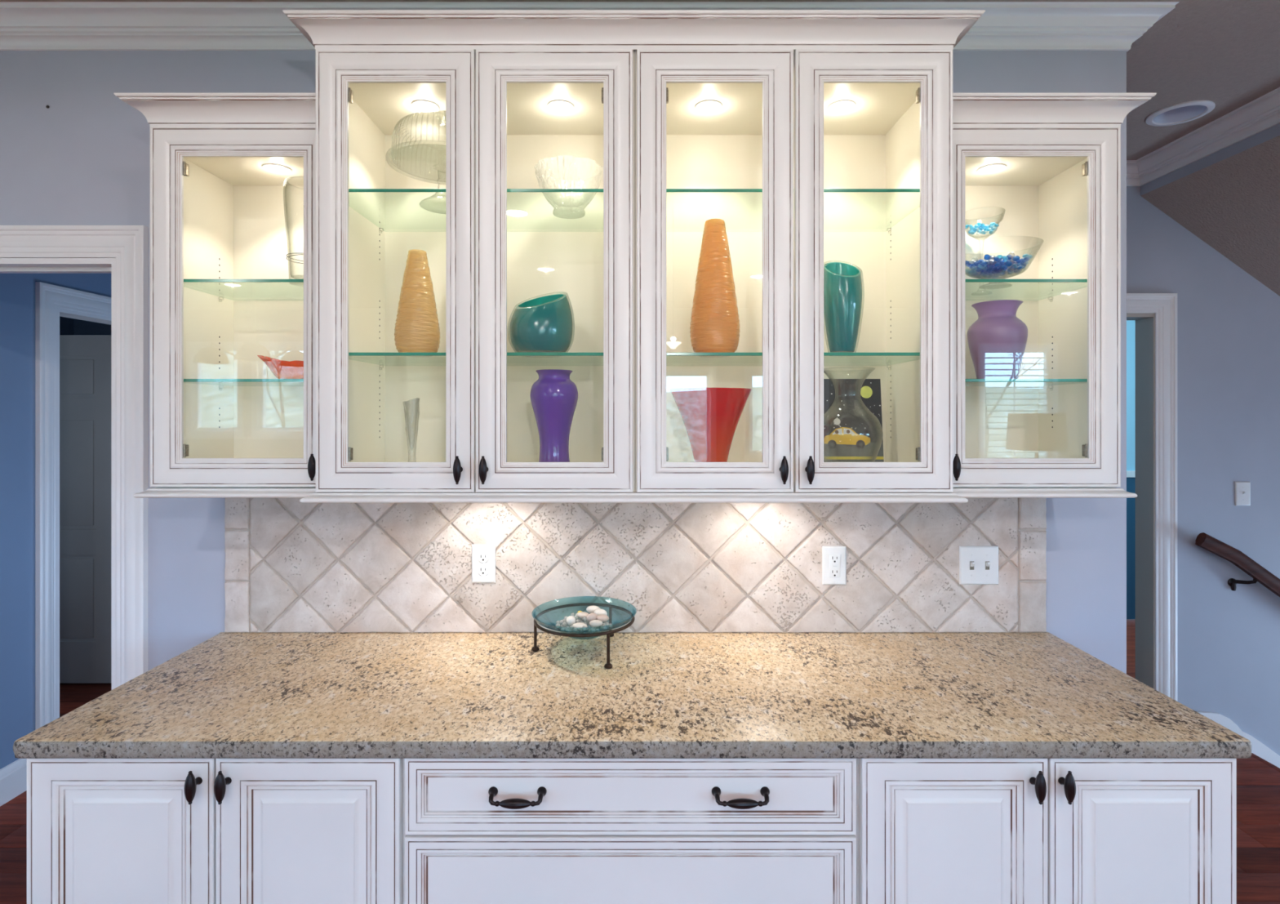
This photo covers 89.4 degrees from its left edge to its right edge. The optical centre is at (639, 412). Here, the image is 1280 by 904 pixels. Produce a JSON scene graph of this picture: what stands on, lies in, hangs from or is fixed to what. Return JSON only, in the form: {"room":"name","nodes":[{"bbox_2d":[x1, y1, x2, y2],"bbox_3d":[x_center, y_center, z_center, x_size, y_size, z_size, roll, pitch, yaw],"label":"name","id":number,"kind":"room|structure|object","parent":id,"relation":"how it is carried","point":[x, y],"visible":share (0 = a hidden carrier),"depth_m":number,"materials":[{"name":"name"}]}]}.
{"room":"kitchen","nodes":[
{"label":"kitchen","id":0,"kind":"room"},
{"bbox_2d":[0,273,111,768],"bbox_3d":[-2.627,0.197,3.598,0.115,2.749,3.085,0,0,0],"label":"wall","id":1,"kind":"structure","parent":0,"point":[17,291],"depth_m":2.67,"materials":[{"name":"blue paint"}]},
{"bbox_2d":[0,758,26,805],"bbox_3d":[-2.562,1.501,2.401,0.016,0.140,0.693,0,0,0],"label":"baseboard","id":2,"kind":"structure","parent":1,"relation":"attached to","point":[13,776],"depth_m":2.63,"materials":[{"name":"white paint"}]},
{"bbox_2d":[35,281,111,729],"bbox_3d":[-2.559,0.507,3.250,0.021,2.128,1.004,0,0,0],"label":"trim","id":3,"kind":"structure","parent":1,"relation":"attached to","point":[48,296],"depth_m":2.78,"materials":[{"name":"white paint"}]},
{"bbox_2d":[59,334,111,683],"bbox_3d":[-3.087,0.555,3.715,0.795,2.008,0.101,0,0,0],"label":"door","id":4,"kind":"structure","parent":1,"relation":"in","point":[85,360],"depth_m":3.73,"materials":[{"name":"paint"}]},
{"bbox_2d":[59,315,111,334],"bbox_3d":[-3.643,0.197,3.715,1.915,2.749,3.050,0,0,0],"label":"wall","id":5,"kind":"structure","parent":0,"point":[68,326],"depth_m":5.14,"materials":[{"name":"blue paint"}]},
{"bbox_2d":[0,50,1126,673],"bbox_3d":[-2.270,0.197,1.998,7.460,2.749,0.115,0,0,0],"label":"wall","id":6,"kind":"structure","parent":0,"point":[84,158],"depth_m":1.94,"materials":[{"name":"blue paint"}]},
{"bbox_2d":[0,257,115,689],"bbox_3d":[-2.014,0.551,1.998,0.900,2.040,0.115,0,0,0],"label":"trim","id":7,"kind":"structure","parent":6,"relation":"attached to","point":[7,265],"depth_m":1.94,"materials":[{"name":"white paint"}]},
{"bbox_2d":[0,225,148,687],"bbox_3d":[-2.014,0.507,1.929,1.076,2.128,0.021,0,0,0],"label":"trim","id":8,"kind":"structure","parent":6,"relation":"attached to","point":[129,244],"depth_m":1.93,"materials":[{"name":"white paint"}]},
{"bbox_2d":[113,93,315,497],"bbox_3d":[-1.027,-0.283,1.754,0.501,0.988,0.369,0,0,0],"label":"upper cabinet","id":9,"kind":"object","parent":6,"relation":"attached to","point":[224,295],"visible":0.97,"depth_m":1.69,"materials":[{"name":"beige paint"}]},
{"bbox_2d":[183,279,303,282],"bbox_3d":[-1.002,-0.339,1.792,0.422,0.008,0.273,0,0,0],"label":"glass shelf","id":10,"kind":"object","parent":9,"relation":"attached to","point":[184,280],"depth_m":1.66,"materials":[{"name":"glass"}]},
{"bbox_2d":[183,378,303,386],"bbox_3d":[-1.002,-0.084,1.792,0.422,0.008,0.273,0,0,0],"label":"glass shelf","id":11,"kind":"object","parent":9,"relation":"attached to","point":[187,382],"depth_m":1.69,"materials":[{"name":"glass"}]},
{"bbox_2d":[262,163,291,173],"bbox_3d":[-1.007,-0.676,1.793,0.072,0.004,0.072,0,0,6],"label":"puck light","id":12,"kind":"object","parent":9,"relation":"attached to","point":[268,168],"depth_m":1.78,"materials":[{"name":"white paint"}]},
{"bbox_2d":[257,355,303,378],"bbox_3d":[-0.905,-0.121,1.740,0.238,0.067,0.144,0,0,0],"label":"bowl","id":13,"kind":"object","parent":9,"relation":"on","point":[281,369],"visible":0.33,"depth_m":1.69,"materials":[{"name":"red glass"}]},
{"bbox_2d":[283,177,303,283],"bbox_3d":[-0.883,-0.477,1.725,0.121,0.270,0.121,0,0,4],"label":"vase","id":14,"kind":"object","parent":9,"relation":"on","point":[286,178],"visible":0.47,"depth_m":1.70,"materials":[{"name":"clear glass"}]},
{"bbox_2d":[315,48,635,492],"bbox_3d":[-0.394,-0.344,1.723,0.764,1.066,0.429,0,0,0],"label":"upper cabinet","id":15,"kind":"object","parent":6,"relation":"attached to","point":[499,244],"visible":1,"depth_m":1.55,"materials":[{"name":"beige paint"}]},
{"bbox_2d":[402,397,419,450],"bbox_3d":[-0.607,0.065,1.720,0.046,0.211,0.046,0,0,0],"label":"bud vase","id":16,"kind":"object","parent":15,"relation":"on","point":[418,398],"visible":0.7,"depth_m":1.72,"materials":[{"name":"clear glass"}]},
{"bbox_2d":[385,154,445,213],"bbox_3d":[-0.522,-0.608,1.725,0.293,0.118,0.293,0,0,21],"label":"cake stand","id":17,"kind":"object","parent":15,"relation":"on","point":[385,154],"visible":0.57,"depth_m":1.76,"materials":[{"name":"clear glass"}]},
{"bbox_2d":[391,110,445,168],"bbox_3d":[-0.522,-0.732,1.725,0.265,0.141,0.265,0,0,17],"label":"cake dome","id":18,"kind":"object","parent":17,"relation":"on","point":[432,112],"visible":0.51,"depth_m":1.65,"materials":[{"name":"clear glass"}]},
{"bbox_2d":[394,248,439,356],"bbox_3d":[-0.580,-0.285,1.685,0.114,0.273,0.114,0,0,33],"label":"vase","id":19,"kind":"object","parent":15,"relation":"on","point":[416,330],"visible":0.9,"depth_m":1.65,"materials":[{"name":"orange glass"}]},
{"bbox_2d":[411,99,439,113],"bbox_3d":[-0.581,-0.828,1.750,0.072,0.004,0.072,0,0,-6],"label":"puck light","id":20,"kind":"object","parent":15,"relation":"attached to","point":[417,105],"depth_m":1.74,"materials":[{"name":"white paint"}]},
{"bbox_2d":[348,188,603,191],"bbox_3d":[-0.393,-0.544,1.754,0.734,0.008,0.348,0,0,0],"label":"glass shelf","id":21,"kind":"object","parent":15,"relation":"attached to","point":[349,189],"depth_m":1.58,"materials":[{"name":"clear glass"}]},
{"bbox_2d":[348,352,603,355],"bbox_3d":[-0.393,-0.144,1.754,0.734,0.008,0.348,0,0,0],"label":"glass shelf","id":22,"kind":"object","parent":15,"relation":"attached to","point":[349,353],"depth_m":1.58,"materials":[{"name":"glass"}]},
{"bbox_2d":[507,291,574,357],"bbox_3d":[-0.258,-0.237,1.690,0.173,0.178,0.173,0,0,-10],"label":"vase","id":23,"kind":"object","parent":15,"relation":"on","point":[543,324],"visible":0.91,"depth_m":1.63,"materials":[{"name":"teal glass"}]},
{"bbox_2d":[529,368,577,462],"bbox_3d":[-0.226,0.030,1.700,0.125,0.282,0.125,0,0,-4],"label":"vase","id":24,"kind":"object","parent":15,"relation":"on","point":[553,396],"visible":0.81,"depth_m":1.66,"materials":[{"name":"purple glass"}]},
{"bbox_2d":[546,99,573,113],"bbox_3d":[-0.215,-0.828,1.750,0.072,0.004,0.072,0,0,6],"label":"puck light","id":25,"kind":"object","parent":15,"relation":"attached to","point":[553,106],"depth_m":1.74,"materials":[{"name":"white paint"}]},
{"bbox_2d":[534,154,602,218],"bbox_3d":[-0.196,-0.612,1.785,0.186,0.128,0.186,0,0,-30],"label":"crystal bowl","id":26,"kind":"object","parent":15,"relation":"on","point":[598,180],"visible":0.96,"depth_m":1.79,"materials":[{"name":"clear glass"}]},
{"bbox_2d":[282,9,985,49],"bbox_3d":[-0.014,-0.899,1.716,1.624,0.063,0.445,0,0,0],"label":"crown molding","id":27,"kind":"structure","parent":15,"relation":"attached to","point":[324,28],"depth_m":1.52,"materials":[{"name":"beige paint"}]},
{"bbox_2d":[300,491,968,502],"bbox_3d":[-0.014,0.202,1.722,1.571,0.022,0.404,0,0,0],"label":"molding","id":28,"kind":"structure","parent":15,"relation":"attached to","point":[634,496],"depth_m":1.52,"materials":[{"name":"beige paint"}]},
{"bbox_2d":[0,1,1179,51],"bbox_3d":[-2.227,-1.132,1.954,7.547,0.092,0.202,0,0,0],"label":"trim","id":29,"kind":"structure","parent":6,"relation":"attached to","point":[24,25],"depth_m":1.89,"materials":[{"name":"white paint"}]},
{"bbox_2d":[224,497,1046,632],"bbox_3d":[-0.013,0.424,1.933,2.456,0.465,0.012,0,0,0],"label":"backsplash","id":30,"kind":"structure","parent":6,"relation":"attached to","point":[292,565],"depth_m":1.93,"materials":[{"name":"beige tile"}]},
{"bbox_2d":[471,543,495,582],"bbox_3d":[-0.466,0.449,1.923,0.071,0.114,0.009,0,0,0],"label":"wall outlet","id":31,"kind":"object","parent":30,"relation":"attached to","point":[483,555],"visible":1,"depth_m":1.92,"materials":[{"name":"white plastic"}]},
{"bbox_2d":[477,565,488,575],"bbox_3d":[-0.466,0.468,1.921,0.034,0.028,0.003,0,0,0],"label":"socket","id":32,"kind":"object","parent":31,"relation":"attached to","point":[482,570],"depth_m":1.92,"materials":[{"name":"white plastic"}]},
{"bbox_2d":[477,552,488,562],"bbox_3d":[-0.466,0.429,1.921,0.034,0.028,0.003,0,0,0],"label":"socket","id":33,"kind":"object","parent":31,"relation":"attached to","point":[482,557],"depth_m":1.92,"materials":[{"name":"white plastic"}]},
{"bbox_2d":[822,546,845,584],"bbox_3d":[0.578,0.454,1.923,0.071,0.114,0.009,0,0,0],"label":"wall outlet","id":34,"kind":"object","parent":30,"relation":"attached to","point":[833,557],"visible":1,"depth_m":1.92,"materials":[{"name":"white plastic"}]},
{"bbox_2d":[829,554,839,577],"bbox_3d":[0.578,0.454,1.921,0.033,0.066,0.003,0,0,0],"label":"socket","id":35,"kind":"object","parent":34,"relation":"attached to","point":[834,559],"depth_m":1.92,"materials":[{"name":"white plastic"}]},
{"bbox_2d":[959,545,998,584],"bbox_3d":[1.010,0.453,1.920,0.116,0.114,0.016,0,0,0],"label":"light switch","id":36,"kind":"object","parent":30,"relation":"attached to","point":[978,564],"visible":1,"depth_m":1.92,"materials":[{"name":"white plastic"}]},
{"bbox_2d":[635,48,952,492],"bbox_3d":[0.368,-0.344,1.723,0.759,1.066,0.429,0,0,0],"label":"upper cabinet","id":37,"kind":"object","parent":6,"relation":"attached to","point":[809,159],"visible":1,"depth_m":1.55,"materials":[{"name":"beige paint"}]},
{"bbox_2d":[695,99,722,113],"bbox_3d":[0.186,-0.828,1.750,0.072,0.004,0.072,0,0,6],"label":"puck light","id":38,"kind":"object","parent":37,"relation":"attached to","point":[702,106],"depth_m":1.74,"materials":[{"name":"white paint"}]},
{"bbox_2d":[670,387,751,462],"bbox_3d":[0.186,0.054,1.700,0.214,0.233,0.214,0,0,0],"label":"vase","id":39,"kind":"object","parent":37,"relation":"on","point":[710,416],"visible":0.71,"depth_m":1.64,"materials":[{"name":"red glass"}]},
{"bbox_2d":[689,218,740,357],"bbox_3d":[0.195,-0.324,1.685,0.130,0.351,0.130,0,0,0],"label":"vase","id":40,"kind":"object","parent":37,"relation":"on","point":[714,327],"visible":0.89,"depth_m":1.64,"materials":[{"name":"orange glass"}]},
{"bbox_2d":[666,188,919,191],"bbox_3d":[0.368,-0.544,1.754,0.730,0.008,0.348,0,0,0],"label":"glass shelf","id":41,"kind":"object","parent":37,"relation":"attached to","point":[667,189],"depth_m":1.58,"materials":[{"name":"clear glass"}]},
{"bbox_2d":[666,352,919,355],"bbox_3d":[0.368,-0.144,1.754,0.730,0.008,0.348,0,0,0],"label":"glass shelf","id":42,"kind":"object","parent":37,"relation":"attached to","point":[667,353],"depth_m":1.58,"materials":[{"name":"glass"}]},
{"bbox_2d":[827,99,855,113],"bbox_3d":[0.546,-0.828,1.750,0.072,0.004,0.072,0,0,6],"label":"puck light","id":43,"kind":"object","parent":37,"relation":"attached to","point":[834,106],"depth_m":1.74,"materials":[{"name":"white paint"}]},
{"bbox_2d":[823,262,864,356],"bbox_3d":[0.527,-0.279,1.685,0.109,0.261,0.109,0,0,-42],"label":"vase","id":44,"kind":"object","parent":37,"relation":"on","point":[842,284],"visible":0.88,"depth_m":1.65,"materials":[{"name":"teal glass"}]},
{"bbox_2d":[823,367,883,462],"bbox_3d":[0.538,0.028,1.675,0.172,0.285,0.172,0,0,34],"label":"vase","id":45,"kind":"object","parent":37,"relation":"on","point":[873,367],"visible":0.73,"depth_m":1.65,"materials":[{"name":"clear glass"}]},
{"bbox_2d":[823,378,884,462],"bbox_3d":[0.569,0.037,1.838,0.234,0.268,0.046,0,0,0],"label":"painting","id":46,"kind":"object","parent":37,"relation":"on","point":[852,433],"visible":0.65,"depth_m":1.83,"materials":[{"name":"black fabric"}]},
{"bbox_2d":[952,93,1156,497],"bbox_3d":[1.002,-0.283,1.754,0.506,0.988,0.369,0,0,0],"label":"upper cabinet","id":47,"kind":"object","parent":6,"relation":"attached to","point":[1051,162],"visible":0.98,"depth_m":1.63,"materials":[{"name":"beige paint"}]},
{"bbox_2d":[965,211,1004,295],"bbox_3d":[0.986,-0.460,1.866,0.120,0.233,0.120,0,0,-43],"label":"bowl","id":48,"kind":"object","parent":47,"relation":"in","point":[1003,211],"visible":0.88,"depth_m":1.87,"materials":[{"name":"clear glass"}]},
{"bbox_2d":[977,163,1006,173],"bbox_3d":[0.975,-0.676,1.793,0.072,0.004,0.072,0,0,6],"label":"puck light","id":49,"kind":"object","parent":47,"relation":"attached to","point":[982,168],"depth_m":1.78,"materials":[{"name":"white paint"}]},
{"bbox_2d":[967,299,1027,378],"bbox_3d":[0.953,-0.190,1.725,0.142,0.204,0.142,0,0,0],"label":"vase","id":50,"kind":"object","parent":47,"relation":"on","point":[997,340],"visible":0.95,"depth_m":1.68,"materials":[{"name":"purple glass"}]},
{"bbox_2d":[964,236,1043,284],"bbox_3d":[0.968,-0.400,1.760,0.236,0.113,0.196,0,0,0],"label":"bowl","id":51,"kind":"object","parent":47,"relation":"in","point":[1035,237],"visible":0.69,"depth_m":1.76,"materials":[{"name":"clear glass"}]},
{"bbox_2d":[973,271,978,276],"bbox_3d":[0.921,-0.382,1.774,0.016,0.015,0.012,0,0,-22],"label":"glass gem","id":52,"kind":"object","parent":51,"relation":"in","point":[975,273],"visible":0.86,"depth_m":1.77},
{"bbox_2d":[974,261,980,266],"bbox_3d":[0.913,-0.403,1.748,0.017,0.013,0.014,0,0,-19],"label":"glass gem","id":53,"kind":"object","parent":51,"relation":"in","point":[977,264],"visible":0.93,"depth_m":1.74,"materials":[{"name":"blue glass"}]},
{"bbox_2d":[974,266,982,271],"bbox_3d":[0.915,-0.388,1.747,0.017,0.015,0.016,0,0,-4],"label":"glass gem","id":54,"kind":"object","parent":51,"relation":"in","point":[978,268],"visible":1,"depth_m":1.74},
{"bbox_2d":[978,270,984,275],"bbox_3d":[0.935,-0.385,1.770,0.014,0.014,0.016,0,0,-25],"label":"glass gem","id":55,"kind":"object","parent":51,"relation":"in","point":[981,272],"visible":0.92,"depth_m":1.76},
{"bbox_2d":[979,261,986,265],"bbox_3d":[0.915,-0.398,1.721,0.018,0.011,0.017,0,0,3],"label":"glass gem","id":56,"kind":"object","parent":51,"relation":"in","point":[984,263],"visible":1,"depth_m":1.72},
{"bbox_2d":[983,253,990,260],"bbox_3d":[0.918,-0.411,1.709,0.014,0.015,0.014,0,0,12],"label":"glass gem","id":57,"kind":"object","parent":51,"relation":"in","point":[987,256],"visible":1,"depth_m":1.71,"materials":[{"name":"blue glass"}]},
{"bbox_2d":[987,265,993,269],"bbox_3d":[0.933,-0.387,1.720,0.013,0.012,0.015,0,0,-23],"label":"glass gem","id":58,"kind":"object","parent":51,"relation":"in","point":[989,267],"visible":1,"depth_m":1.72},
{"bbox_2d":[991,266,998,272],"bbox_3d":[0.951,-0.385,1.732,0.016,0.015,0.016,0,0,-22],"label":"glass gem","id":59,"kind":"object","parent":51,"relation":"in","point":[994,269],"visible":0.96,"depth_m":1.73,"materials":[{"name":"blue glass"}]},
{"bbox_2d":[992,273,999,277],"bbox_3d":[0.986,-0.382,1.790,0.018,0.015,0.013,0,0,41],"label":"glass gem","id":60,"kind":"object","parent":51,"relation":"in","point":[996,275],"visible":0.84,"depth_m":1.79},
{"bbox_2d":[993,256,999,261],"bbox_3d":[0.938,-0.404,1.700,0.014,0.014,0.016,0,0,23],"label":"glass gem","id":61,"kind":"object","parent":51,"relation":"in","point":[996,258],"visible":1,"depth_m":1.70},
{"bbox_2d":[994,262,999,266],"bbox_3d":[0.945,-0.393,1.711,0.011,0.013,0.016,0,0,-40],"label":"glass gem","id":62,"kind":"object","parent":51,"relation":"in","point":[997,264],"visible":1,"depth_m":1.71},
{"bbox_2d":[998,271,1005,275],"bbox_3d":[0.996,-0.383,1.778,0.015,0.014,0.016,0,0,-38],"label":"glass gem","id":63,"kind":"object","parent":51,"relation":"in","point":[1002,273],"visible":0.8,"depth_m":1.77,"materials":[{"name":"blue glass"}]},
{"bbox_2d":[999,260,1004,265],"bbox_3d":[0.958,-0.398,1.711,0.014,0.014,0.014,0,0,42],"label":"glass gem","id":64,"kind":"object","parent":51,"relation":"in","point":[1002,262],"visible":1,"depth_m":1.71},
{"bbox_2d":[1000,264,1006,268],"bbox_3d":[0.958,-0.385,1.704,0.015,0.012,0.015,0,0,-23],"label":"glass gem","id":65,"kind":"object","parent":51,"relation":"in","point":[1002,266],"visible":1,"depth_m":1.70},
{"bbox_2d":[1004,260,1012,266],"bbox_3d":[0.969,-0.393,1.700,0.018,0.016,0.015,0,0,8],"label":"glass gem","id":66,"kind":"object","parent":51,"relation":"in","point":[1008,263],"visible":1,"depth_m":1.70,"materials":[{"name":"blue glass"}]},
{"bbox_2d":[1006,253,1013,259],"bbox_3d":[0.979,-0.413,1.712,0.016,0.016,0.014,0,0,11],"label":"glass gem","id":67,"kind":"object","parent":51,"relation":"in","point":[1008,255],"visible":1,"depth_m":1.71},
{"bbox_2d":[1007,267,1013,272],"bbox_3d":[0.997,-0.384,1.739,0.017,0.012,0.016,0,0,12],"label":"glass gem","id":68,"kind":"object","parent":51,"relation":"in","point":[1009,270],"visible":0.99,"depth_m":1.74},
{"bbox_2d":[1009,263,1017,269],"bbox_3d":[0.999,-0.392,1.729,0.016,0.015,0.018,0,0,16],"label":"glass gem","id":69,"kind":"object","parent":51,"relation":"in","point":[1014,265],"visible":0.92,"depth_m":1.72,"materials":[{"name":"blue glass"}]},
{"bbox_2d":[1012,255,1020,261],"bbox_3d":[0.986,-0.405,1.695,0.014,0.016,0.016,0,0,-27],"label":"glass gem","id":70,"kind":"object","parent":51,"relation":"in","point":[1015,258],"visible":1,"depth_m":1.69,"materials":[{"name":"blue glass"}]},
{"bbox_2d":[1014,268,1022,273],"bbox_3d":[1.018,-0.383,1.738,0.018,0.014,0.016,0,0,-27],"label":"glass gem","id":71,"kind":"object","parent":51,"relation":"in","point":[1017,271],"visible":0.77,"depth_m":1.73,"materials":[{"name":"glass"}]},
{"bbox_2d":[1023,256,1030,261],"bbox_3d":[1.026,-0.408,1.714,0.015,0.011,0.015,0,0,-17],"label":"glass gem","id":72,"kind":"object","parent":51,"relation":"in","point":[1026,258],"visible":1,"depth_m":1.71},
{"bbox_2d":[964,279,1087,282],"bbox_3d":[0.976,-0.339,1.792,0.426,0.008,0.273,0,0,0],"label":"glass shelf","id":73,"kind":"object","parent":47,"relation":"attached to","point":[966,280],"depth_m":1.66,"materials":[{"name":"glass"}]},
{"bbox_2d":[964,378,1087,386],"bbox_3d":[0.976,-0.084,1.792,0.426,0.008,0.273,0,0,0],"label":"glass shelf","id":74,"kind":"object","parent":47,"relation":"attached to","point":[968,382],"depth_m":1.69,"materials":[{"name":"glass"}]},
{"bbox_2d":[0,0,1279,159],"bbox_3d":[-0.200,-1.208,0.540,11.600,0.060,9.400,0,0,0],"label":"ceiling","id":75,"kind":"structure","parent":0,"point":[1226,53],"depth_m":2.11,"materials":[{"name":"white paint"}]},
{"bbox_2d":[1145,100,1215,126],"bbox_3d":[2.120,-1.231,2.540,0.210,0.124,0.210,0,0,0],"label":"recessed light","id":76,"kind":"object","parent":75,"relation":"in","point":[1184,112],"visible":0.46,"depth_m":2.58,"materials":[{"name":"white paint"}]},
{"bbox_2d":[0,618,1279,903],"bbox_3d":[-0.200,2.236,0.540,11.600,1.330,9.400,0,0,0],"label":"floor","id":77,"kind":"structure","parent":0,"point":[1258,784],"depth_m":2.44,"materials":[{"name":"red wood"}]},
{"bbox_2d":[26,758,404,903],"bbox_3d":[-0.861,1.133,1.604,0.758,0.876,0.664,0,0,0],"label":"base cabinet","id":78,"kind":"object","parent":77,"relation":"on","point":[100,830],"visible":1,"depth_m":1.31,"materials":[{"name":"beige paint"}]},
{"bbox_2d":[404,758,857,903],"bbox_3d":[-0.019,1.133,1.608,0.926,0.876,0.657,0,0,0],"label":"base cabinet","id":79,"kind":"object","parent":77,"relation":"on","point":[477,830],"visible":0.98,"depth_m":1.31,"materials":[{"name":"beige paint"}]},
{"bbox_2d":[13,631,1252,758],"bbox_3d":[-0.015,0.675,1.614,2.488,0.036,0.647,0,0,0],"label":"countertop","id":80,"kind":"structure","parent":79,"relation":"on","point":[232,695],"depth_m":1.46,"materials":[{"name":"beige stone"}]},
{"bbox_2d":[531,602,635,668],"bbox_3d":[-0.157,0.610,1.783,0.286,0.094,0.277,0,0,0],"label":"stand","id":81,"kind":"object","parent":80,"relation":"on","point":[609,633],"visible":0.97,"depth_m":1.76,"materials":[{"name":"brown metal"}]},
{"bbox_2d":[531,596,636,639],"bbox_3d":[-0.153,0.578,1.783,0.287,0.066,0.287,0,0,0],"label":"bowl","id":82,"kind":"object","parent":81,"relation":"on","point":[612,627],"visible":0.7,"depth_m":1.72,"materials":[{"name":"teal glass"}]},
{"bbox_2d":[555,622,560,627],"bbox_3d":[-0.224,0.580,1.766,0.014,0.014,0.014,0,0,7],"label":"bead","id":83,"kind":"object","parent":82,"relation":"in","point":[557,624],"visible":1,"depth_m":1.76},
{"bbox_2d":[566,615,575,625],"bbox_3d":[-0.187,0.563,1.752,0.025,0.024,0.025,0,0,-3],"label":"pebble","id":84,"kind":"object","parent":82,"relation":"in","point":[571,620],"visible":0.98,"depth_m":1.74,"materials":[{"name":"white stone"}]},
{"bbox_2d":[572,622,586,629],"bbox_3d":[-0.160,0.570,1.727,0.039,0.017,0.024,0,0,-9],"label":"pebble","id":85,"kind":"object","parent":82,"relation":"in","point":[579,625],"visible":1,"depth_m":1.72,"materials":[{"name":"white stone"}]},
{"bbox_2d":[577,611,588,617],"bbox_3d":[-0.157,0.559,1.789,0.034,0.016,0.021,0,0,2],"label":"pebble","id":86,"kind":"object","parent":82,"relation":"in","point":[581,614],"visible":0.8,"depth_m":1.78,"materials":[{"name":"beige stone"}]},
{"bbox_2d":[586,613,597,621],"bbox_3d":[-0.131,0.559,1.767,0.035,0.024,0.021,0,0,-37],"label":"pebble","id":87,"kind":"object","parent":82,"relation":"in","point":[590,616],"visible":0.86,"depth_m":1.76,"materials":[{"name":"beige stone"}]},
{"bbox_2d":[586,604,600,613],"bbox_3d":[-0.132,0.558,1.833,0.041,0.022,0.025,0,0,-4],"label":"pebble","id":88,"kind":"object","parent":82,"relation":"in","point":[590,609],"visible":0.76,"depth_m":1.82,"materials":[{"name":"white stone"}]},
{"bbox_2d":[589,619,602,626],"bbox_3d":[-0.118,0.566,1.739,0.037,0.018,0.022,0,0,-26],"label":"pebble","id":89,"kind":"object","parent":82,"relation":"in","point":[595,623],"visible":1,"depth_m":1.73,"materials":[{"name":"white stone"}]},
{"bbox_2d":[594,608,607,615],"bbox_3d":[-0.110,0.558,1.805,0.038,0.020,0.027,0,0,18],"label":"pebble","id":90,"kind":"object","parent":82,"relation":"in","point":[598,611],"visible":0.65,"depth_m":1.80,"materials":[{"name":"white stone"}]},
{"bbox_2d":[596,614,608,622],"bbox_3d":[-0.102,0.562,1.769,0.034,0.018,0.024,0,0,2],"label":"pebble","id":91,"kind":"object","parent":82,"relation":"in","point":[603,618],"visible":0.93,"depth_m":1.76,"materials":[{"name":"beige stone"}]},
{"bbox_2d":[857,758,1236,903],"bbox_3d":[0.826,1.133,1.604,0.762,0.876,0.664,0,0,0],"label":"base cabinet","id":92,"kind":"object","parent":77,"relation":"on","point":[930,830],"visible":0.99,"depth_m":1.31,"materials":[{"name":"beige paint"}]},
{"bbox_2d":[1126,320,1135,470],"bbox_3d":[3.100,0.197,4.128,4.400,2.749,1.825,0,0,0],"label":"wall","id":93,"kind":"structure","parent":0,"point":[1131,324],"depth_m":4.94,"materials":[{"name":"blue paint"}]},
{"bbox_2d":[1126,477,1135,618],"bbox_3d":[3.100,1.031,4.934,4.200,1.080,0.012,0,0,0],"label":"wall","id":94,"kind":"structure","parent":93,"relation":"attached to","point":[1131,482],"depth_m":4.93,"materials":[{"name":"blue paint"}]},
{"bbox_2d":[1126,470,1135,477],"bbox_3d":[3.100,0.466,4.928,4.200,0.050,0.025,0,0,0],"label":"trim","id":95,"kind":"structure","parent":93,"relation":"attached to","point":[1130,473],"depth_m":4.92,"materials":[{"name":"white paint"}]},
{"bbox_2d":[1126,186,1279,755],"bbox_3d":[2.550,1.296,3.158,6.100,4.949,0.115,0,0,0],"label":"wall","id":96,"kind":"structure","parent":0,"point":[1228,321],"depth_m":3.10,"materials":[{"name":"paint"}]},
{"bbox_2d":[1126,160,1140,186],"bbox_3d":[1.930,-1.132,3.057,0.940,0.092,0.087,0,0,0],"label":"trim","id":97,"kind":"structure","parent":96,"relation":"attached to","point":[1132,175],"depth_m":3.06,"materials":[{"name":"white paint"}]},
{"bbox_2d":[1126,312,1155,688],"bbox_3d":[2.046,0.544,3.158,0.853,2.053,0.115,0,0,0],"label":"trim","id":98,"kind":"structure","parent":96,"relation":"attached to","point":[1144,322],"depth_m":3.14,"materials":[{"name":"grey paint"}]},
{"bbox_2d":[1126,293,1177,701],"bbox_3d":[2.045,0.500,3.090,1.034,2.142,0.021,0,0,0],"label":"trim","id":99,"kind":"structure","parent":96,"relation":"attached to","point":[1164,305],"depth_m":3.08,"materials":[{"name":"white paint"}]},
{"bbox_2d":[1195,532,1279,596],"bbox_3d":[3.606,1.270,3.053,1.987,1.418,0.094,0,0,0],"label":"stair handrail","id":100,"kind":"object","parent":96,"relation":"attached to","point":[1260,574],"visible":1,"depth_m":3.01,"materials":[{"name":"brown wood"}]},
{"bbox_2d":[1196,711,1279,768],"bbox_3d":[4.034,2.501,3.093,2.933,2.140,0.014,0,0,0],"label":"baseboard","id":101,"kind":"structure","parent":96,"relation":"attached to","point":[1259,748],"depth_m":3.09,"materials":[{"name":"white paint"}]},
{"bbox_2d":[1235,481,1250,505],"bbox_3d":[2.888,0.387,3.091,0.071,0.114,0.016,0,0,0],"label":"light switch","id":102,"kind":"object","parent":96,"relation":"attached to","point":[1242,489],"visible":1,"depth_m":3.09,"materials":[{"name":"white plastic"}]},
{"bbox_2d":[1140,123,1279,195],"bbox_3d":[2.460,-1.109,2.070,0.120,0.137,2.060,0,0,0],"label":"wall header","id":103,"kind":"structure","parent":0,"point":[1273,131],"depth_m":2.70,"materials":[{"name":"paint"}]},
{"bbox_2d":[1136,87,1279,186],"bbox_3d":[2.357,-1.132,2.070,0.087,0.092,2.060,0,0,0],"label":"trim","id":104,"kind":"structure","parent":103,"relation":"attached to","point":[1261,113],"depth_m":2.66,"materials":[{"name":"white paint"}]},
{"bbox_2d":[1141,135,1279,296],"bbox_3d":[4.000,0.091,2.070,3.200,2.344,2.060,0,0,0],"label":"ceiling","id":105,"kind":"structure","parent":0,"point":[1232,204],"depth_m":2.87,"materials":[{"name":"grey paint"}]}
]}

